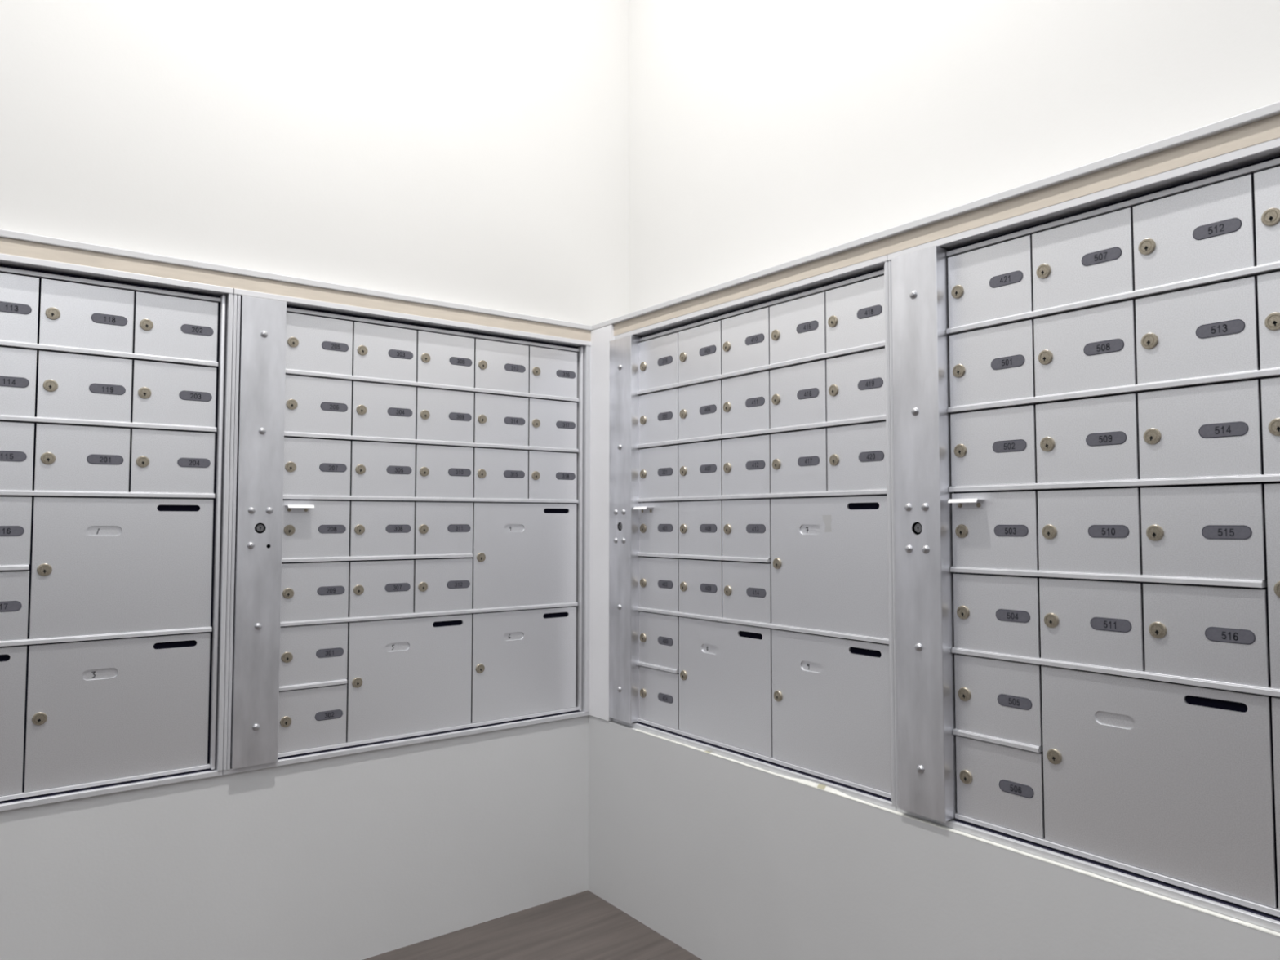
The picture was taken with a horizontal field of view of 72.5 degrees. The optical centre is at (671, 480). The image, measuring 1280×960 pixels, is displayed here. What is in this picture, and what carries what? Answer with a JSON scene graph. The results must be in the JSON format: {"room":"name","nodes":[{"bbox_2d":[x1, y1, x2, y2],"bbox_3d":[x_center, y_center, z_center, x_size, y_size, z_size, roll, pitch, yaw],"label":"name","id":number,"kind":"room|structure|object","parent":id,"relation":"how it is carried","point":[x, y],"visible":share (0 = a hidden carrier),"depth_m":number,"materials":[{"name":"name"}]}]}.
{"room":"mail room","nodes":[
{"label":"mail room","id":0,"kind":"room"},
{"bbox_2d":[0,0,629,959],"bbox_3d":[-1.556,-0.578,1.595,3.424,3.300,0.312,2,-3,-38],"label":"wall","id":1,"kind":"structure","parent":0,"point":[473,153],"depth_m":1.99,"materials":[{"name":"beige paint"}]},
{"bbox_2d":[0,253,233,811],"bbox_3d":[-1.333,0.092,1.601,0.919,1.026,0.146,2,-3,-38],"label":"mailbox","id":2,"kind":"object","parent":1,"relation":"attached to","point":[115,386],"visible":1,"depth_m":1.73,"materials":[{"name":"grey metal"}]},
{"bbox_2d":[0,236,591,341],"bbox_3d":[-1.558,-0.443,1.472,3.275,0.030,0.152,2,-3,-38],"label":"trim","id":3,"kind":"structure","parent":1,"relation":"attached to","point":[7,246],"depth_m":1.90,"materials":[{"name":"beige wood"}]},
{"bbox_2d":[0,229,591,330],"bbox_3d":[-1.557,-0.465,1.471,3.275,0.014,0.157,2,-3,-38],"label":"trim","id":4,"kind":"structure","parent":1,"relation":"attached to","point":[3,233],"depth_m":1.90,"materials":[{"name":"white paint"}]},
{"bbox_2d":[222,288,591,774],"bbox_3d":[-0.615,0.118,2.164,0.904,1.026,0.146,2,-3,-38],"label":"mailbox","id":5,"kind":"object","parent":1,"relation":"attached to","point":[408,562],"visible":1,"depth_m":2.08,"materials":[{"name":"grey metal"}]},
{"bbox_2d":[589,324,613,721],"bbox_3d":[-0.134,0.114,2.416,0.168,1.054,0.124,2,-3,-38],"label":"trim","id":6,"kind":"structure","parent":1,"relation":"attached to","point":[601,338],"depth_m":2.36,"materials":[{"name":"white paint"}]},
{"bbox_2d":[363,889,702,959],"bbox_3d":[-0.284,1.028,0.042,3.600,0.060,4.200,2,-3,-38],"label":"floor","id":7,"kind":"structure","parent":0,"point":[581,926],"depth_m":2.08,"materials":[{"name":"brown wood"}]},
{"bbox_2d":[587,715,1279,959],"bbox_3d":[0.993,0.278,0.973,0.165,1.524,4.030,2,-3,-38],"label":"wall","id":8,"kind":"structure","parent":0,"point":[722,859],"depth_m":1.71,"materials":[{"name":"grey paint"}]},
{"bbox_2d":[608,254,896,810],"bbox_3d":[0.165,0.109,2.005,0.144,1.026,0.917,2,-3,-38],"label":"mailbox","id":9,"kind":"object","parent":8,"relation":"attached to","point":[751,595],"visible":0.99,"depth_m":1.90,"materials":[{"name":"grey metal"}]},
{"bbox_2d":[591,101,1279,330],"bbox_3d":[1.031,-0.493,0.958,0.168,0.014,3.900,2,-3,-38],"label":"trim","id":10,"kind":"structure","parent":8,"relation":"attached to","point":[1273,109],"depth_m":1.45,"materials":[{"name":"white paint"}]},
{"bbox_2d":[613,114,1279,335],"bbox_3d":[1.072,-0.473,0.911,0.160,0.030,3.776,2,-3,-38],"label":"trim","id":11,"kind":"structure","parent":8,"relation":"attached to","point":[1268,129],"depth_m":1.45,"materials":[{"name":"beige wood"}]},
{"bbox_2d":[635,728,1279,937],"bbox_3d":[0.444,0.597,1.532,0.010,0.008,1.730,2,-3,-38],"label":"trim","id":12,"kind":"structure","parent":8,"relation":"attached to","point":[821,787],"depth_m":1.43,"materials":[{"name":"beige"}]},
{"bbox_2d":[887,137,1279,932],"bbox_3d":[0.735,0.073,1.277,0.148,1.026,0.931,2,-3,-38],"label":"mailbox","id":13,"kind":"object","parent":8,"relation":"attached to","point":[1085,390],"visible":1,"depth_m":1.32,"materials":[{"name":"grey metal"}]},
{"bbox_2d":[628,0,1279,313],"bbox_3d":[1.059,-1.367,1.214,0.176,1.768,4.200,2,-3,-38],"label":"wall","id":14,"kind":"structure","parent":0,"point":[763,134],"depth_m":1.85,"materials":[{"name":"beige paint"}]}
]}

